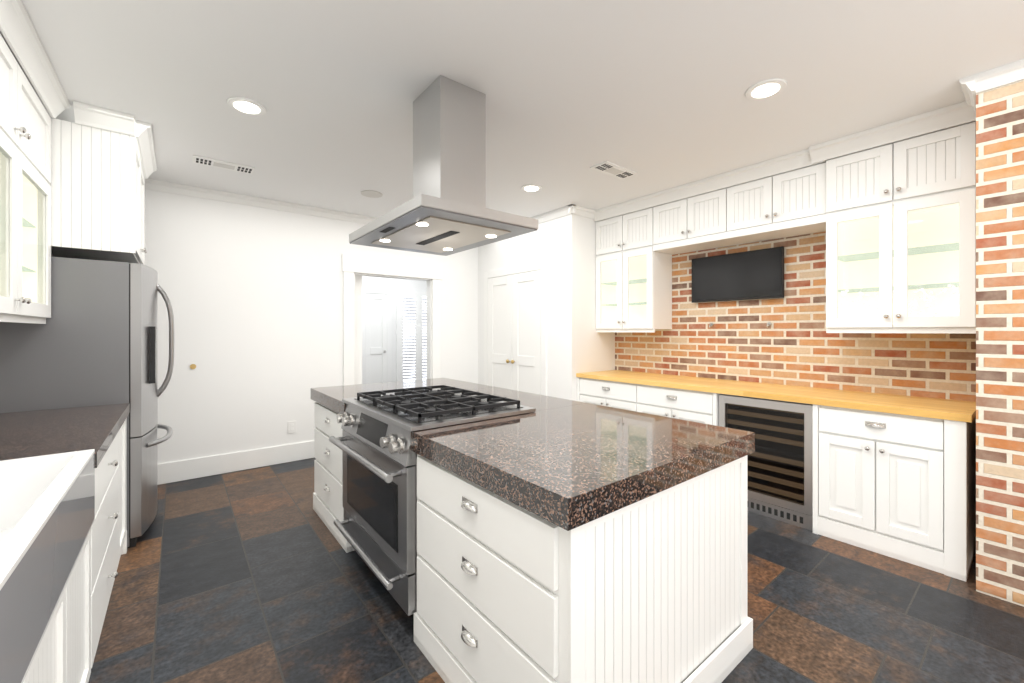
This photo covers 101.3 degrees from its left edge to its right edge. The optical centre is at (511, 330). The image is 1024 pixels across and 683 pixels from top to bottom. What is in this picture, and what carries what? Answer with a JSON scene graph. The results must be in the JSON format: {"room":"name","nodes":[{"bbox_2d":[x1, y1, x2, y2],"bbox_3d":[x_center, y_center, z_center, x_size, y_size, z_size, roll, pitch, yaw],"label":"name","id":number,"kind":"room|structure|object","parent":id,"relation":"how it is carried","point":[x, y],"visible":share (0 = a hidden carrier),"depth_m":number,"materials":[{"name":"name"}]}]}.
{"room":"kitchen","nodes":[
{"label":"kitchen","id":0,"kind":"room"},
{"bbox_2d":[145,189,477,463],"bbox_3d":[-1.828,0.020,4.884,5.000,2.700,0.120,0,0,-38],"label":"wall","id":1,"kind":"structure","parent":0,"point":[254,294],"depth_m":4.20,"materials":[{"name":"white paint"}]},
{"bbox_2d":[157,440,314,484],"bbox_3d":[-2.822,1.278,4.006,2.350,0.185,0.016,0,0,-39],"label":"baseboard","id":2,"kind":"structure","parent":1,"relation":"attached to","point":[176,471],"depth_m":4.07,"materials":[{"name":"white paint"}]},
{"bbox_2d":[144,178,376,223],"bbox_3d":[-1.836,-1.290,4.766,3.520,0.080,0.055,0,0,-39],"label":"crown molding","id":3,"kind":"structure","parent":1,"relation":"attached to","point":[150,184],"depth_m":4.16,"materials":[{"name":"white paint"}]},
{"bbox_2d":[288,421,295,432],"bbox_3d":[-2.311,1.010,4.415,0.080,0.120,0.008,0,0,-38],"label":"electrical outlet plate","id":4,"kind":"object","parent":1,"relation":"attached to","point":[291,426],"visible":1,"depth_m":4.41,"materials":[{"name":"white plastic"}]},
{"bbox_2d":[342,254,441,385],"bbox_3d":[-1.455,0.250,5.163,1.260,2.240,0.148,0,0,-39],"label":"door frame","id":5,"kind":"structure","parent":1,"relation":"attached to","point":[355,268],"depth_m":4.99,"materials":[{"name":"white paint"}]},
{"bbox_2d":[362,276,425,381],"bbox_3d":[-2.853,0.020,7.378,3.700,2.700,0.100,0,0,-39],"label":"wall","id":6,"kind":"structure","parent":0,"point":[393,284],"depth_m":7.82,"materials":[{"name":"white paint"}]},
{"bbox_2d":[362,288,391,383],"bbox_3d":[-2.452,0.300,7.596,0.580,2.140,0.050,0,0,-38],"label":"hall door","id":7,"kind":"structure","parent":6,"relation":"in","point":[377,337],"depth_m":7.61,"materials":[{"name":"white paint"}]},
{"bbox_2d":[396,290,425,380],"bbox_3d":[-1.838,0.305,8.094,0.820,2.130,0.035,0,0,-38],"label":"window","id":8,"kind":"structure","parent":6,"relation":"in","point":[410,335],"depth_m":8.03,"materials":[{"name":"white"}]},
{"bbox_2d":[0,0,1023,217],"bbox_3d":[-0.763,-1.380,3.546,5.400,0.100,9.500,0,0,-38],"label":"ceiling","id":9,"kind":"structure","parent":0,"point":[651,93],"depth_m":2.21,"materials":[{"name":"white paint"}]},
{"bbox_2d":[193,155,254,174],"bbox_3d":[-2.300,-1.324,3.358,0.400,0.011,0.170,0,0,-39],"label":"ceiling vent","id":10,"kind":"object","parent":9,"relation":"in","point":[200,160],"depth_m":3.35,"materials":[{"name":"white metal"}]},
{"bbox_2d":[227,97,266,115],"bbox_3d":[-1.567,-1.325,2.484,0.199,0.011,0.199,0,0,7],"label":"recessed light","id":11,"kind":"object","parent":9,"relation":"in","point":[247,106],"depth_m":2.47,"materials":[{"name":"white paint"}]},
{"bbox_2d":[361,190,382,197],"bbox_3d":[-1.358,-1.326,4.069,0.200,0.008,0.200,0,0,-38],"label":"ceiling speaker","id":12,"kind":"object","parent":9,"relation":"attached to","point":[371,194],"visible":0.96,"depth_m":4.07,"materials":[{"name":"white plastic"}]},
{"bbox_2d":[349,75,537,255],"bbox_3d":[-0.431,-0.927,2.405,0.680,0.801,0.980,0,0,-38],"label":"range hood","id":13,"kind":"object","parent":9,"relation":"hanging from","point":[444,211],"visible":1,"depth_m":2.25,"materials":[{"name":"silver metal"}]},
{"bbox_2d":[521,184,541,191],"bbox_3d":[0.181,-1.325,3.901,0.199,0.011,0.199,0,0,7],"label":"recessed light","id":14,"kind":"object","parent":9,"relation":"in","point":[529,187],"depth_m":3.88,"materials":[{"name":"white paint"}]},
{"bbox_2d":[590,161,636,178],"bbox_3d":[0.844,-1.324,3.469,0.400,0.011,0.170,0,0,-39],"label":"ceiling vent","id":15,"kind":"object","parent":9,"relation":"in","point":[613,169],"depth_m":3.45,"materials":[{"name":"white metal"}]},
{"bbox_2d":[745,78,786,99],"bbox_3d":[1.395,-1.325,2.311,0.199,0.011,0.199,0,0,7],"label":"recessed light","id":16,"kind":"object","parent":9,"relation":"in","point":[766,89],"depth_m":2.29,"materials":[{"name":"white paint"}]},
{"bbox_2d":[478,214,614,400],"bbox_3d":[0.367,0.020,5.410,0.730,2.700,1.790,0,0,-38],"label":"wall","id":17,"kind":"structure","parent":0,"point":[564,247],"depth_m":4.67,"materials":[{"name":"white paint"}]},
{"bbox_2d":[488,270,540,394],"bbox_3d":[-0.013,0.326,5.241,0.069,2.064,1.052,0,0,-38],"label":"closet doors","id":18,"kind":"structure","parent":17,"relation":"in","point":[514,331],"depth_m":5.20,"materials":[{"name":"white paint"}]},
{"bbox_2d":[484,261,546,395],"bbox_3d":[0.008,0.285,5.258,0.022,2.170,1.240,0,0,-39],"label":"door frame","id":19,"kind":"structure","parent":17,"relation":"attached to","point":[542,265],"depth_m":4.86,"materials":[{"name":"white paint"}]},
{"bbox_2d":[531,204,575,223],"bbox_3d":[0.102,-1.290,5.112,0.055,0.080,1.765,0,0,-39],"label":"crown molding","id":20,"kind":"structure","parent":17,"relation":"attached to","point":[570,209],"depth_m":4.62,"materials":[{"name":"white paint"}]},
{"bbox_2d":[576,205,594,218],"bbox_3d":[0.821,-1.290,4.591,0.380,0.080,0.055,0,0,-39],"label":"crown molding","id":21,"kind":"structure","parent":17,"relation":"attached to","point":[580,211],"depth_m":4.57,"materials":[{"name":"white paint"}]},
{"bbox_2d":[88,458,1023,682],"bbox_3d":[-0.763,1.400,3.546,5.400,0.060,9.500,0,0,-38],"label":"floor","id":22,"kind":"structure","parent":0,"point":[257,575],"depth_m":2.07,"materials":[{"name":"tile"}]},
{"bbox_2d":[23,647,39,682],"bbox_3d":[-1.132,1.036,0.510,0.638,0.668,0.486,0,0,-38],"label":"base cabinet","id":23,"kind":"object","parent":22,"relation":"on","point":[33,674],"depth_m":0.96,"materials":[{"name":"white paint"}]},
{"bbox_2d":[39,559,79,682],"bbox_3d":[-1.390,1.036,0.834,0.638,0.668,0.534,0,0,-38],"label":"base cabinet","id":24,"kind":"object","parent":22,"relation":"on","point":[66,650],"depth_m":1.18,"materials":[{"name":"white paint"}]},
{"bbox_2d":[0,257,173,547],"bbox_3d":[-2.847,0.470,2.863,0.849,1.800,0.905,0,0,-38],"label":"fridge","id":25,"kind":"object","parent":22,"relation":"on","point":[93,341],"visible":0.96,"depth_m":2.56,"materials":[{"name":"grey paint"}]},
{"bbox_2d":[78,523,95,682],"bbox_3d":[-1.648,1.036,1.158,0.638,0.668,0.486,0,0,-38],"label":"base cabinet","id":26,"kind":"object","parent":22,"relation":"on","point":[87,556],"depth_m":1.51,"materials":[{"name":"white paint"}]},
{"bbox_2d":[94,427,123,650],"bbox_3d":[-2.090,0.931,1.713,0.638,0.878,1.030,0,0,-38],"label":"base cabinet","id":27,"kind":"object","parent":22,"relation":"on","point":[109,477],"depth_m":1.92,"materials":[{"name":"white paint"}]},
{"bbox_2d":[0,403,129,466],"bbox_3d":[-2.220,0.479,1.890,0.653,0.058,1.367,0,0,-38],"label":"countertop","id":28,"kind":"structure","parent":27,"relation":"on","point":[23,434],"depth_m":1.90,"materials":[{"name":"stone"}]},
{"bbox_2d":[0,449,94,682],"bbox_3d":[-1.347,0.567,0.867,0.551,0.263,1.309,0,0,-38],"label":"farmhouse sink","id":29,"kind":"object","parent":28,"relation":"in","point":[47,510],"visible":1,"depth_m":1.04,"materials":[{"name":"white ceramic"}]},
{"bbox_2d":[124,419,126,553],"bbox_3d":[-2.512,0.931,2.244,0.638,0.878,0.442,0,0,-38],"label":"base cabinet","id":30,"kind":"object","parent":22,"relation":"on","point":[125,420],"depth_m":2.56,"materials":[{"name":"white paint"}]},
{"bbox_2d":[329,385,535,615],"bbox_3d":[-0.497,0.875,2.406,0.818,0.990,0.985,0,0,-38],"label":"range","id":31,"kind":"object","parent":22,"relation":"on","point":[378,530],"visible":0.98,"depth_m":2.11,"materials":[{"name":"silver metal"}]},
{"bbox_2d":[311,398,754,682],"bbox_3d":[-0.256,0.949,2.517,1.158,0.843,2.714,0,0,-38],"label":"kitchen island","id":32,"kind":"object","parent":22,"relation":"on","point":[560,540],"depth_m":1.44,"materials":[{"name":"white paint"}]},
{"bbox_2d":[311,378,482,413],"bbox_3d":[-0.839,0.483,3.270,1.160,0.085,0.837,0,0,-38],"label":"island countertop","id":33,"kind":"structure","parent":32,"relation":"on","point":[332,396],"depth_m":3.21,"materials":[{"name":"stone"}]},
{"bbox_2d":[470,386,578,417],"bbox_3d":[-0.006,0.483,2.797,0.445,0.085,0.941,0,0,-38],"label":"island countertop","id":34,"kind":"structure","parent":32,"relation":"on","point":[540,402],"depth_m":2.74,"materials":[{"name":"stone"}]},
{"bbox_2d":[411,402,754,525],"bbox_3d":[0.304,0.499,1.834,1.160,0.117,0.952,0,0,-38],"label":"island countertop","id":35,"kind":"structure","parent":32,"relation":"on","point":[570,464],"depth_m":1.55,"materials":[{"name":"brown stone"}]},
{"bbox_2d":[577,378,627,409],"bbox_3d":[1.208,0.933,4.413,0.650,0.874,0.813,0,0,-38],"label":"base cabinet","id":36,"kind":"object","parent":22,"relation":"on","point":[589,390],"depth_m":4.25,"materials":[{"name":"white paint"}]},
{"bbox_2d":[628,382,735,425],"bbox_3d":[1.635,0.933,3.877,0.650,0.874,0.813,0,0,-38],"label":"base cabinet","id":37,"kind":"object","parent":22,"relation":"on","point":[689,405],"depth_m":3.63,"materials":[{"name":"white paint"}]},
{"bbox_2d":[719,394,812,530],"bbox_3d":[2.090,0.939,3.304,0.600,0.862,0.638,0,0,-38],"label":"wine cooler","id":38,"kind":"object","parent":22,"relation":"on","point":[780,473],"visible":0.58,"depth_m":3.04,"materials":[{"name":"black"}]},
{"bbox_2d":[813,406,975,581],"bbox_3d":[2.513,0.933,2.772,0.650,0.874,0.710,0,0,-38],"label":"base cabinet","id":39,"kind":"object","parent":22,"relation":"on","point":[894,476],"depth_m":2.52,"materials":[{"name":"white paint"}]},
{"bbox_2d":[576,370,975,421],"bbox_3d":[1.846,0.474,3.601,0.663,0.040,2.877,0,0,-38],"label":"countertop","id":40,"kind":"structure","parent":39,"relation":"on","point":[950,410],"depth_m":3.01,"materials":[{"name":"wood"}]},
{"bbox_2d":[615,80,1023,606],"bbox_3d":[1.775,0.020,3.712,0.820,2.700,6.200,0,0,-38],"label":"brick wall","id":41,"kind":"structure","parent":0,"point":[794,344],"depth_m":2.81,"materials":[{"name":"brick"}]},
{"bbox_2d":[594,193,657,260],"bbox_3d":[1.320,-1.085,4.515,0.349,0.488,0.793,0,0,-38],"label":"upper cabinet","id":42,"kind":"object","parent":41,"relation":"attached to","point":[630,228],"depth_m":4.37,"materials":[{"name":"white paint"}]},
{"bbox_2d":[646,177,732,256],"bbox_3d":[1.748,-1.059,3.978,0.349,0.538,0.838,0,0,-38],"label":"upper cabinet","id":43,"kind":"object","parent":41,"relation":"attached to","point":[685,213],"depth_m":3.88,"materials":[{"name":"white paint"}]},
{"bbox_2d":[692,246,783,302],"bbox_3d":[2.040,-0.495,3.846,0.054,0.430,0.800,0,0,-38],"label":"tv","id":44,"kind":"object","parent":41,"relation":"attached to","point":[752,274],"visible":0.98,"depth_m":3.79,"materials":[{"name":"black"}]},
{"bbox_2d":[709,322,771,327],"bbox_3d":[2.057,-0.052,3.821,0.059,0.047,0.532,0,0,-38],"label":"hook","id":45,"kind":"object","parent":41,"relation":"attached to","point":[768,324],"visible":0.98,"depth_m":3.63,"materials":[{"name":"silver metal"}]},
{"bbox_2d":[714,145,853,244],"bbox_3d":[2.178,-1.060,3.413,0.379,0.540,0.838,0,0,-38],"label":"upper cabinet","id":46,"kind":"object","parent":41,"relation":"attached to","point":[767,200],"depth_m":3.34,"materials":[{"name":"white paint"}]},
{"bbox_2d":[810,101,975,220],"bbox_3d":[2.606,-1.085,2.875,0.379,0.488,0.795,0,0,-38],"label":"upper cabinet","id":47,"kind":"object","parent":41,"relation":"attached to","point":[889,209],"depth_m":2.70,"materials":[{"name":"white paint"}]},
{"bbox_2d":[965,99,975,110],"bbox_3d":[2.580,-1.290,2.355,0.350,0.080,0.055,0,0,-39],"label":"crown molding","id":48,"kind":"structure","parent":41,"relation":"attached to","point":[971,102],"depth_m":2.37,"materials":[{"name":"white paint"}]},
{"bbox_2d":[960,59,1023,98],"bbox_3d":[2.857,-1.290,1.649,0.055,0.080,1.505,0,0,-39],"label":"crown molding","id":49,"kind":"structure","parent":41,"relation":"attached to","point":[972,86],"depth_m":2.15,"materials":[{"name":"white paint"}]},
{"bbox_3d":[-1.862,0.020,0.831,0.100,2.700,6.420,0,0,-39],"label":"wall","id":50,"kind":"structure","parent":0,"visible":0},
{"bbox_2d":[0,24,27,155],"bbox_3d":[-2.169,-1.035,1.555,0.318,0.390,0.784,0,0,-38],"label":"upper cabinet","id":51,"kind":"object","parent":50,"relation":"attached to","point":[13,81],"depth_m":1.85,"materials":[{"name":"white paint"}]},
{"bbox_2d":[0,72,55,187],"bbox_3d":[-2.551,-1.035,2.036,0.318,0.390,0.717,0,0,-38],"label":"upper cabinet","id":52,"kind":"object","parent":50,"relation":"attached to","point":[34,168],"depth_m":2.16,"materials":[{"name":"white paint"}]},
{"bbox_2d":[49,101,156,264],"bbox_3d":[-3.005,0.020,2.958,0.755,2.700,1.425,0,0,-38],"label":"upper cabinet","id":53,"kind":"object","parent":50,"relation":"attached to","point":[97,184],"visible":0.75,"depth_m":2.55,"materials":[{"name":"white paint"}]}
]}

